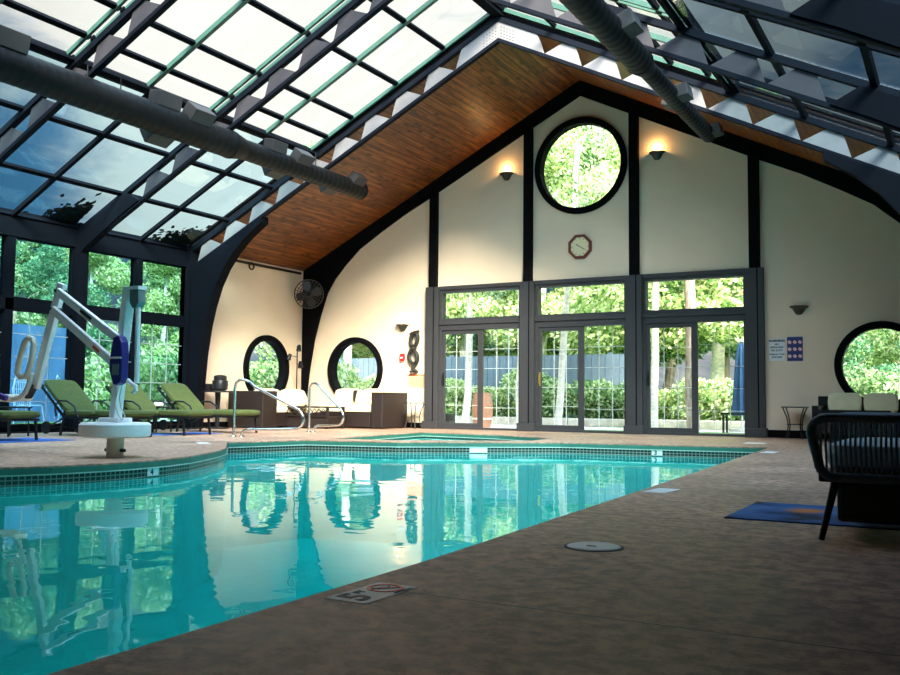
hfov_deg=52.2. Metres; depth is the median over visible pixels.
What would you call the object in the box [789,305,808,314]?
wall lamp
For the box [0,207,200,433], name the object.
trim
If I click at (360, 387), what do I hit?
shrub
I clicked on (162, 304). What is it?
broadleaf tree
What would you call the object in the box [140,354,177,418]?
shrub
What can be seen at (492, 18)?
trim
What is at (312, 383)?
handrail
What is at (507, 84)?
ceiling
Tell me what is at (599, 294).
broadleaf tree
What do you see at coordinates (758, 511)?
mat
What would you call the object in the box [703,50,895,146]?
window
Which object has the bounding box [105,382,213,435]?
chaise longue
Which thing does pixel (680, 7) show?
window
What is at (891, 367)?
tree
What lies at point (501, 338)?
broadleaf tree
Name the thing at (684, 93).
outlet
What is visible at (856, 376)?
shrub
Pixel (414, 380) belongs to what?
notice sign
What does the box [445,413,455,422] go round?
plant pot
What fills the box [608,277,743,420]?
broadleaf tree
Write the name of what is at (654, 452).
depth marker
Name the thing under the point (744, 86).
roof
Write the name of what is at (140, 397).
cushion
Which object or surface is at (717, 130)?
outlet
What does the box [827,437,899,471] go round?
seat cushion
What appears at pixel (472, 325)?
door
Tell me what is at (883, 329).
tree
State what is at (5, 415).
chaise longue
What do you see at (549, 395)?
shrub
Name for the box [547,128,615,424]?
slender tree
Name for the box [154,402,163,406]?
folded towel
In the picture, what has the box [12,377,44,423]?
garden chair
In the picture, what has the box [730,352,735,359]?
tree
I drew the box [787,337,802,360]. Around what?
sign
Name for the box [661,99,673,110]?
outlet
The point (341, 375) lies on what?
shrub
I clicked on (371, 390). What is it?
cushion
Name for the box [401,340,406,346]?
notice
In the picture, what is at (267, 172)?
outlet
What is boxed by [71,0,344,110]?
frame
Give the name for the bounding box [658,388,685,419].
shrub
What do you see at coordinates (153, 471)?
depth marker
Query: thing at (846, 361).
tree
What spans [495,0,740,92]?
window
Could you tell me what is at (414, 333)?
wall sculpture
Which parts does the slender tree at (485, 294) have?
crown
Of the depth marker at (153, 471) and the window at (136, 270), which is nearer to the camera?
the depth marker at (153, 471)
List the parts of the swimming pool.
coping trim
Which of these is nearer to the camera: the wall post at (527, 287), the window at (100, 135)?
the window at (100, 135)
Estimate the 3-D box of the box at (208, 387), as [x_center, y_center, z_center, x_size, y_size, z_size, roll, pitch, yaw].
[-4.887,1.006,18.558,0.210,0.140,0.170,-2,-5,29]
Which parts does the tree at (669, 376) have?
crown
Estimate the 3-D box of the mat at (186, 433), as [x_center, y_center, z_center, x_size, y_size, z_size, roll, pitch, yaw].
[-4.553,1.628,15.522,0.650,0.008,1.300,-2,-5,29]
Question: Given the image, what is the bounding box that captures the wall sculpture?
[407,330,419,372]
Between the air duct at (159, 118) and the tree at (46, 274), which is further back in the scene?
the tree at (46, 274)
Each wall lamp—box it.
[396,323,408,330]
[499,172,513,180]
[649,150,664,159]
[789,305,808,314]
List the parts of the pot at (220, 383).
lid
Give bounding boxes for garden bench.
[720,412,744,432]
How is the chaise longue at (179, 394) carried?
on the floor
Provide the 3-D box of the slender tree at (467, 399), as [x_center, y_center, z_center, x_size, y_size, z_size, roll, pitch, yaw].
[0.675,-1.455,23.474,3.075,7.412,2.640,-2,-5,29]
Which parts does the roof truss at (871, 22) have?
gusset plate, gusset plate, gusset plate, gusset plate, gusset plate, gusset plate, knee plate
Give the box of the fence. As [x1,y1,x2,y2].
[339,352,623,417]
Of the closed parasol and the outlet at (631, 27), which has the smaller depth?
the outlet at (631, 27)
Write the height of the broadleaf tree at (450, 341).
10.411 m
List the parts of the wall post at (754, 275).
casing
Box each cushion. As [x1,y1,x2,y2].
[44,380,95,411]
[110,382,155,409]
[161,383,203,409]
[254,388,282,404]
[277,405,307,412]
[280,389,307,405]
[317,404,370,412]
[334,389,358,403]
[353,390,357,401]
[365,389,389,403]
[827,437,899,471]
[828,393,861,409]
[864,393,898,412]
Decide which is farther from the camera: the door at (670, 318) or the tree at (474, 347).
the tree at (474, 347)
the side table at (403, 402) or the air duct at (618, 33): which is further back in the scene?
the side table at (403, 402)
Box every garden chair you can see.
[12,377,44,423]
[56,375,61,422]
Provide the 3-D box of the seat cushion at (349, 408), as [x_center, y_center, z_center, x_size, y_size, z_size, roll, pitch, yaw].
[-2.129,1.549,20.085,1.480,0.200,0.900,-2,-5,29]
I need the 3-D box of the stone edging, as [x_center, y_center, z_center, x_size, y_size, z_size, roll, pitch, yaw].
[3.567,2.114,22.696,18.034,0.220,0.748,-1,-4,27]
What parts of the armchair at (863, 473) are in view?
leg, arm frame, seat frame, arm frame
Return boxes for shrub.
[84,350,167,421]
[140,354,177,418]
[249,360,278,389]
[337,359,361,388]
[351,380,371,389]
[361,373,376,388]
[446,378,473,415]
[460,385,511,416]
[499,369,548,416]
[542,376,570,417]
[564,378,620,418]
[608,381,624,418]
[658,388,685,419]
[669,377,737,420]
[730,391,744,420]
[843,366,886,396]
[861,369,898,395]
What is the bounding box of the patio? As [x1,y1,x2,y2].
[157,420,744,432]
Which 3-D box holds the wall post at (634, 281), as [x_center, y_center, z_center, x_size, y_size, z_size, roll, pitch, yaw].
[3.593,-1.293,17.862,0.380,6.315,0.300,-2,-5,29]
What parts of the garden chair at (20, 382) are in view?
backrest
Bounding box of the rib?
[301,80,899,412]
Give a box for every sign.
[408,374,424,387]
[769,338,784,360]
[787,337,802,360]
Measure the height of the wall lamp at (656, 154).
0.175 m
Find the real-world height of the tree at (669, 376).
11.402 m
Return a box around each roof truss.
[0,0,899,164]
[81,0,899,252]
[188,16,899,428]
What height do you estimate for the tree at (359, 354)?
10.858 m
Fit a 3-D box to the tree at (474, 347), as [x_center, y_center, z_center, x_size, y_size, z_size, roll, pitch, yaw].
[-0.225,-2.381,35.150,5.278,11.602,5.614,-3,-5,40]
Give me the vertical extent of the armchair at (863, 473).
0.865 m
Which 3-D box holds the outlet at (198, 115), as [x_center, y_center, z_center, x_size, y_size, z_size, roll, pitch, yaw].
[-3.726,-3.321,13.646,0.304,0.300,0.420,-2,-5,29]
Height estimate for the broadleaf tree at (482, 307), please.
10.308 m
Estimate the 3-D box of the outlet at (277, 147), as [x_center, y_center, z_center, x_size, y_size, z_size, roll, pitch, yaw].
[-2.919,-3.197,15.368,0.240,0.221,0.375,-2,-5,29]
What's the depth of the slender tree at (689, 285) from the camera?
20.63 m
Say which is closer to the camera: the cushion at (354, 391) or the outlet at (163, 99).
the outlet at (163, 99)
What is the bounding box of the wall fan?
[294,279,323,308]
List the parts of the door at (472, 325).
sliding panel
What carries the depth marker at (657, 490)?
on the floor
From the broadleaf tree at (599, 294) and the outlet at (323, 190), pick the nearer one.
the outlet at (323, 190)
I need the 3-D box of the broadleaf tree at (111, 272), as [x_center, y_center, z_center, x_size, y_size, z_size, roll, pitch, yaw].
[-9.942,-0.236,26.015,2.664,5.557,2.799,1,-4,-4]
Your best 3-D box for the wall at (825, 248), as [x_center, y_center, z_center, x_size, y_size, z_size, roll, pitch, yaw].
[3.671,-1.752,18.001,16.435,7.250,0.200,-2,-5,29]
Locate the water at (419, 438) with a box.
[394,437,496,440]
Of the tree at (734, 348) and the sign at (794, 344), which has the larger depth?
the tree at (734, 348)
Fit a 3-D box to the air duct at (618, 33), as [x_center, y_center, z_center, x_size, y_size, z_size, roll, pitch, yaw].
[2.069,-3.425,10.605,0.513,0.440,8.043,-2,-4,28]
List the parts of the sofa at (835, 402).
armrest, corner post, rail, frame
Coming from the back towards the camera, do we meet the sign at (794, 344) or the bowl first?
the bowl
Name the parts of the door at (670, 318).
sliding panel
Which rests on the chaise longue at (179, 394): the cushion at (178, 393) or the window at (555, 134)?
the cushion at (178, 393)
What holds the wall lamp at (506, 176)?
attached to the wall at (825, 248)
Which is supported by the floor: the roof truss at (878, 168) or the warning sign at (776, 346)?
the roof truss at (878, 168)
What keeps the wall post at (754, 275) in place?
attached to the wall at (825, 248)
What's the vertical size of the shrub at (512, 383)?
1.540 m
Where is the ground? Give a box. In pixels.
[11,406,740,423]
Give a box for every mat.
[0,438,70,442]
[152,432,221,435]
[599,430,744,433]
[724,502,899,529]
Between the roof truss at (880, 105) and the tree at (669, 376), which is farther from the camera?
the tree at (669, 376)
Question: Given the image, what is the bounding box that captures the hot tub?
[341,433,541,440]
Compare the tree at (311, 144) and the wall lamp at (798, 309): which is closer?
the wall lamp at (798, 309)
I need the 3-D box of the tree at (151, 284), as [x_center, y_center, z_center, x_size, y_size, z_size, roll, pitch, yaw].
[-9.812,-0.051,30.697,2.806,5.799,2.638,2,-4,-21]
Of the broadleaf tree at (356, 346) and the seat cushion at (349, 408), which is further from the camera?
the broadleaf tree at (356, 346)
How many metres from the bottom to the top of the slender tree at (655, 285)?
7.495 m
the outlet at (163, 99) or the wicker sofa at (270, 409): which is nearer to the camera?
the outlet at (163, 99)
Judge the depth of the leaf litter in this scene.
15.99 m
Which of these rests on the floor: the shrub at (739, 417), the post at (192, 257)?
the post at (192, 257)
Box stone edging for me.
[455,416,744,429]
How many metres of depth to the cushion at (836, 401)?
15.49 m
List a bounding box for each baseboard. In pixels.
[203,422,227,426]
[397,422,420,427]
[768,430,899,439]
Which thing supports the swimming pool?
in the floor
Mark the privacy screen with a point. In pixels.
(56, 367)
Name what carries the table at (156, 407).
on the floor
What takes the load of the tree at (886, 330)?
on the ground
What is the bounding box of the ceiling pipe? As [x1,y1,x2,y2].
[236,259,301,274]
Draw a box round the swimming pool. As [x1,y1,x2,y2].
[0,441,762,674]
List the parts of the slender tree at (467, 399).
crown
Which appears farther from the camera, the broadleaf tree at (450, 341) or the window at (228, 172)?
the broadleaf tree at (450, 341)
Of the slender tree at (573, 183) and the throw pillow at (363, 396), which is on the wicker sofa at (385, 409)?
the throw pillow at (363, 396)
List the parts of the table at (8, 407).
leg, leg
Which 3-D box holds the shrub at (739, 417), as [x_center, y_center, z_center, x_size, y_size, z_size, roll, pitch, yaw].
[7.186,1.645,21.483,0.996,1.031,1.468,1,-4,-7]
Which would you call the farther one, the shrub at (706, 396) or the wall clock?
the shrub at (706, 396)
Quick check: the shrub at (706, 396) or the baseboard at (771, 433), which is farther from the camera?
the shrub at (706, 396)
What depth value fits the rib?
19.06 m
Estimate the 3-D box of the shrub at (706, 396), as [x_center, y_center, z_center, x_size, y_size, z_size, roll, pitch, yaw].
[6.140,1.571,22.206,1.795,1.260,1.217,-2,-5,34]
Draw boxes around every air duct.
[0,24,367,199]
[559,0,723,142]
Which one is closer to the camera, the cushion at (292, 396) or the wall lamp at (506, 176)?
the wall lamp at (506, 176)
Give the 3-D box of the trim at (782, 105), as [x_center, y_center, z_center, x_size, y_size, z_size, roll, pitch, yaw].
[3.883,-3.739,13.643,7.000,3.660,0.060,-2,-5,29]
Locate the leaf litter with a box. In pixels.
[23,192,212,245]
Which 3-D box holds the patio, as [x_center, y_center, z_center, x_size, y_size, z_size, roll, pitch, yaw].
[4.071,2.086,20.536,25.000,0.050,5.000,-2,-5,29]
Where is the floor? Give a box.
[0,426,899,674]
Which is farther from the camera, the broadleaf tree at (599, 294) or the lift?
the broadleaf tree at (599, 294)
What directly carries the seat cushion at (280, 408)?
on the wicker sofa at (270, 409)
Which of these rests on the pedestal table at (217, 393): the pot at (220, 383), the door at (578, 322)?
the pot at (220, 383)
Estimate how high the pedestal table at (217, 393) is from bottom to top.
0.760 m
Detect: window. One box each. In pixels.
[0,0,127,63]
[0,41,74,111]
[0,62,215,228]
[0,235,74,427]
[84,250,184,423]
[107,117,316,250]
[243,335,288,390]
[327,337,382,392]
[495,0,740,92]
[534,117,627,213]
[620,0,694,27]
[657,0,899,86]
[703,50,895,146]
[834,321,899,398]
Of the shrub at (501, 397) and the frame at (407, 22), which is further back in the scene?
the shrub at (501, 397)
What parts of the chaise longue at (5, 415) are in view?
frame, leg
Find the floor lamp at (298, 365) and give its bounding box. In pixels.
[286,345,302,388]
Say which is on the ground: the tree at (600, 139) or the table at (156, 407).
the tree at (600, 139)
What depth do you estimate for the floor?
2.84 m
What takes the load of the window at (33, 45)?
attached to the roof truss at (871, 22)
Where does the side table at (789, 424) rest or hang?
on the floor
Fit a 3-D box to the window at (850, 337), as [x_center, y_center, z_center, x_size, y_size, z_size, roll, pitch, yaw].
[7.383,0.473,15.686,1.504,1.504,0.245,-2,-5,29]
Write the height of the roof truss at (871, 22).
4.060 m
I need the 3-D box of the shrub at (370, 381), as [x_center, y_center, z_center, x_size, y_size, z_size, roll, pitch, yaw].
[-1.818,1.726,26.775,2.033,1.430,1.382,-2,-5,29]
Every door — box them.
[439,282,519,430]
[535,275,625,433]
[642,268,746,436]
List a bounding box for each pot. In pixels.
[212,375,228,390]
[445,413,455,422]
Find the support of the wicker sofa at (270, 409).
on the floor
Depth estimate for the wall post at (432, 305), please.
19.91 m
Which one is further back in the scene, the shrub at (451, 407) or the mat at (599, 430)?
the shrub at (451, 407)
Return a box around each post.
[67,223,88,431]
[176,245,197,428]
[421,191,439,428]
[516,126,535,431]
[623,110,644,434]
[745,153,767,437]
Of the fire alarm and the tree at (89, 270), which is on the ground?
the tree at (89, 270)
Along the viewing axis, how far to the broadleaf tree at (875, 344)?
23.31 m
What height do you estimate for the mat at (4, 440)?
0.008 m
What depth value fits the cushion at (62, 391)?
14.69 m
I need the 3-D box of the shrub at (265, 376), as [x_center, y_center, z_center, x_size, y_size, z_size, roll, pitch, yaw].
[-4.792,1.415,24.795,2.206,1.724,1.499,-1,-4,23]
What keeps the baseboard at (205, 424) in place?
attached to the wall at (259, 301)
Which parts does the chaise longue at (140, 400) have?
armrest, leg, frame, armrest, leg, leg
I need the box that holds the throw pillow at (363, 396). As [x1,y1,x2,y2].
[355,390,370,403]
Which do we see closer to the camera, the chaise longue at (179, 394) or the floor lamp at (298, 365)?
the chaise longue at (179, 394)
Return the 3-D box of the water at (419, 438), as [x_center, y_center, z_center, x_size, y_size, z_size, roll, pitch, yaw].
[0.005,1.759,15.269,3.295,0.001,3.628,-2,-5,29]
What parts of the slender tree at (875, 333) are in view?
crown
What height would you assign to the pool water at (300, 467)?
0.001 m
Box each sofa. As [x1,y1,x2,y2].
[228,388,312,427]
[314,389,407,427]
[812,393,899,439]
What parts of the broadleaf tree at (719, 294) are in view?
crown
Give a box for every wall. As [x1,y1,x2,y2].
[204,258,302,421]
[306,96,899,430]
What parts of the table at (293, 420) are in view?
leg, leg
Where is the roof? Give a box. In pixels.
[187,16,899,245]
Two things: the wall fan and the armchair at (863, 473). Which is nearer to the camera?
the armchair at (863, 473)
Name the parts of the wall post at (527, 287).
casing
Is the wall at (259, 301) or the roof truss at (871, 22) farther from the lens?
the wall at (259, 301)
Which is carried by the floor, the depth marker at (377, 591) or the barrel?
the depth marker at (377, 591)
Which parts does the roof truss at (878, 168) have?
gusset plate, gusset plate, gusset plate, gusset plate, gusset plate, gusset plate, gusset plate, gusset plate, gusset plate, apex plate, gusset plate, gusset plate, gusset plate, gusset plate, gusset plate, gusset plate, gusset plate, gusset plate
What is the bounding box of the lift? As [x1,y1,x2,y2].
[0,282,150,457]
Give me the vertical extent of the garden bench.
0.420 m
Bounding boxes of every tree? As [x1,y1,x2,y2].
[0,237,22,296]
[13,239,68,325]
[20,244,111,422]
[30,244,112,375]
[45,248,141,420]
[116,260,179,352]
[140,262,180,419]
[253,141,363,364]
[340,347,374,358]
[343,345,351,388]
[352,343,373,357]
[372,296,499,356]
[446,290,517,356]
[446,292,483,422]
[446,293,465,355]
[481,125,596,422]
[485,132,622,355]
[501,126,605,354]
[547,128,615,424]
[550,137,704,354]
[571,129,708,360]
[606,132,700,429]
[608,132,666,426]
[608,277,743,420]
[614,343,711,390]
[659,88,777,386]
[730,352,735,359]
[843,334,887,373]
[845,329,883,368]
[851,329,890,364]
[864,329,899,398]
[865,331,899,375]
[873,329,898,349]
[875,337,899,375]
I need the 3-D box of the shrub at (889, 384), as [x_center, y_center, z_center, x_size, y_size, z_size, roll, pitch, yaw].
[9.953,1.404,20.250,1.354,1.402,1.993,-3,-5,42]
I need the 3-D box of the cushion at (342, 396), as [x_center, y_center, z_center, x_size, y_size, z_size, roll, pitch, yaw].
[-2.264,1.338,20.533,0.720,0.384,0.233,-2,-5,29]
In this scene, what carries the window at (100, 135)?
attached to the roof truss at (880, 105)
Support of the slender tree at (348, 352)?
on the patio
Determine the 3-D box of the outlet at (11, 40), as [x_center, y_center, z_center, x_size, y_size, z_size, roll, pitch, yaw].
[-5.330,-3.588,11.004,0.315,0.286,0.480,-2,-5,29]
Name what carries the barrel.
on the patio
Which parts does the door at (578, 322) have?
handle, sliding panel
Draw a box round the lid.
[564,542,623,551]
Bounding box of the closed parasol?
[729,339,744,431]
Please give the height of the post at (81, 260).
3.670 m
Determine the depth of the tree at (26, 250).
25.80 m
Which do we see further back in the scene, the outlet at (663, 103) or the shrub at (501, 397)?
the shrub at (501, 397)
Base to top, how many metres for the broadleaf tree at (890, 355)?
6.301 m
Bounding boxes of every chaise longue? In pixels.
[0,410,40,439]
[41,380,154,436]
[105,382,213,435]
[156,383,259,432]
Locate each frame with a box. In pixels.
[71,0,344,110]
[213,0,490,150]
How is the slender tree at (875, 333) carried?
on the patio
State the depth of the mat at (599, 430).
18.55 m
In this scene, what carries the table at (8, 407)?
on the floor
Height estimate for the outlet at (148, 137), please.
0.299 m
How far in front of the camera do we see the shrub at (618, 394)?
22.61 m
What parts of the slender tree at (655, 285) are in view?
crown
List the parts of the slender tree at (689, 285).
crown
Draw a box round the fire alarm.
[399,353,404,360]
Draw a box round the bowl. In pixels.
[212,382,227,390]
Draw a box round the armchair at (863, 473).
[806,412,899,539]
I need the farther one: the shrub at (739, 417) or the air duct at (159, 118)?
the shrub at (739, 417)
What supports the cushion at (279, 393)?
on the wicker sofa at (270, 409)
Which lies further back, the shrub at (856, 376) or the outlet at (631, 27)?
the shrub at (856, 376)
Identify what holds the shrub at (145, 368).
on the terrace
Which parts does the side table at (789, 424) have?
leg, leg, leg, leg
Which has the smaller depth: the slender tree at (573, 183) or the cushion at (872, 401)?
the cushion at (872, 401)
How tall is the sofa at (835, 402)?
0.781 m
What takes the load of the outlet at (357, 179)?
attached to the air duct at (159, 118)
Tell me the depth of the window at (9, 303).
15.06 m
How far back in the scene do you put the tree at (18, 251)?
20.57 m
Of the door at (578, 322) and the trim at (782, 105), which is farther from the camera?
the door at (578, 322)
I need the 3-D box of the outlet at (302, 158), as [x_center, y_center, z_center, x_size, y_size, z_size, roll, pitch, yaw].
[-2.541,-3.113,15.838,0.273,0.270,0.375,-2,-5,29]
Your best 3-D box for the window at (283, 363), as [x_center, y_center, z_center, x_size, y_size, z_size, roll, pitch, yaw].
[-4.158,0.700,20.584,0.245,1.504,1.504,-2,-5,29]
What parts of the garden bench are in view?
leg, leg, seat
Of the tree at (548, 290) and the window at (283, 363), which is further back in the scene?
the tree at (548, 290)
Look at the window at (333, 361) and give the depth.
21.12 m
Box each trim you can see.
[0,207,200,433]
[192,17,493,245]
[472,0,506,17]
[504,14,899,145]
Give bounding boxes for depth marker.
[147,468,158,475]
[325,582,417,603]
[470,448,486,452]
[642,488,680,493]
[652,450,661,455]
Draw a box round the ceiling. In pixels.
[191,13,899,270]
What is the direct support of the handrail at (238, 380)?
on the floor
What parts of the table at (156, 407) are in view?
leg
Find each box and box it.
[205,384,214,390]
[407,396,417,402]
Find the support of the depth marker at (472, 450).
attached to the swimming pool
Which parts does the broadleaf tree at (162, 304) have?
crown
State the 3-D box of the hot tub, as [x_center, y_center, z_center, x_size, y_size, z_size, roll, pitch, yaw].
[0.153,2.150,15.368,3.012,0.936,3.656,-1,-4,22]
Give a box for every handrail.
[230,379,304,436]
[306,382,344,431]
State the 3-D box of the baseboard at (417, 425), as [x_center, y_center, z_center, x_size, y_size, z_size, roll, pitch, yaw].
[-1.893,1.955,20.710,3.095,0.120,0.030,-2,-5,29]
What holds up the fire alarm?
attached to the wall at (825, 248)
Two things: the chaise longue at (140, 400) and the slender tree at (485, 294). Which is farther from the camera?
the slender tree at (485, 294)
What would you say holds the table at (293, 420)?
on the floor
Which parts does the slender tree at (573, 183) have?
crown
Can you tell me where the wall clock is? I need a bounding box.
[568,234,591,258]
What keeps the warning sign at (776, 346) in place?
attached to the wall at (825, 248)
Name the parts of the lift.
seat, seat post, arm, arm, actuator rod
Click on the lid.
(578, 546)
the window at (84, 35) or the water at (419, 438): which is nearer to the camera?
the window at (84, 35)
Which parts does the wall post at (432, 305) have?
casing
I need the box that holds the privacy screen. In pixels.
[9,324,65,422]
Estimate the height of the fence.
2.050 m
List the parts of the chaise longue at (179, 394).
leg, armrest, frame, armrest, leg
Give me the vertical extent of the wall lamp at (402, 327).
0.175 m
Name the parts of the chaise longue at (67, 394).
leg, armrest, frame, armrest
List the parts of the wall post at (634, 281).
casing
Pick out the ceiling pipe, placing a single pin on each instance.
(239, 261)
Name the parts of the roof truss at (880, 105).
knee plate, gusset plate, gusset plate, gusset plate, gusset plate, gusset plate, gusset plate, gusset plate, apex plate, gusset plate, gusset plate, gusset plate, gusset plate, gusset plate, gusset plate, knee plate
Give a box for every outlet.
[0,24,30,54]
[139,129,173,148]
[148,89,182,111]
[182,101,216,126]
[262,167,284,179]
[263,138,287,154]
[290,147,315,166]
[319,186,336,195]
[348,171,367,186]
[617,7,643,38]
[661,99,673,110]
[675,82,693,102]
[710,121,723,137]
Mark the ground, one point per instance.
(98, 406)
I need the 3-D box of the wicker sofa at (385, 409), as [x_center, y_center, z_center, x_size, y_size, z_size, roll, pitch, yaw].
[-1.957,1.534,20.087,1.780,0.832,1.070,-2,-5,29]
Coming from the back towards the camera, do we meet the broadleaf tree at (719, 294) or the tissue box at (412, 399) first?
the broadleaf tree at (719, 294)
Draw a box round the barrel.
[472,393,492,426]
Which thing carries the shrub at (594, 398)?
on the ground
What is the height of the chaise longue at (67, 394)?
0.889 m
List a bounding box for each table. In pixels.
[0,406,31,436]
[153,407,173,431]
[204,391,232,428]
[280,406,344,428]
[402,402,424,428]
[781,407,808,438]
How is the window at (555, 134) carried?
in the wall at (825, 248)

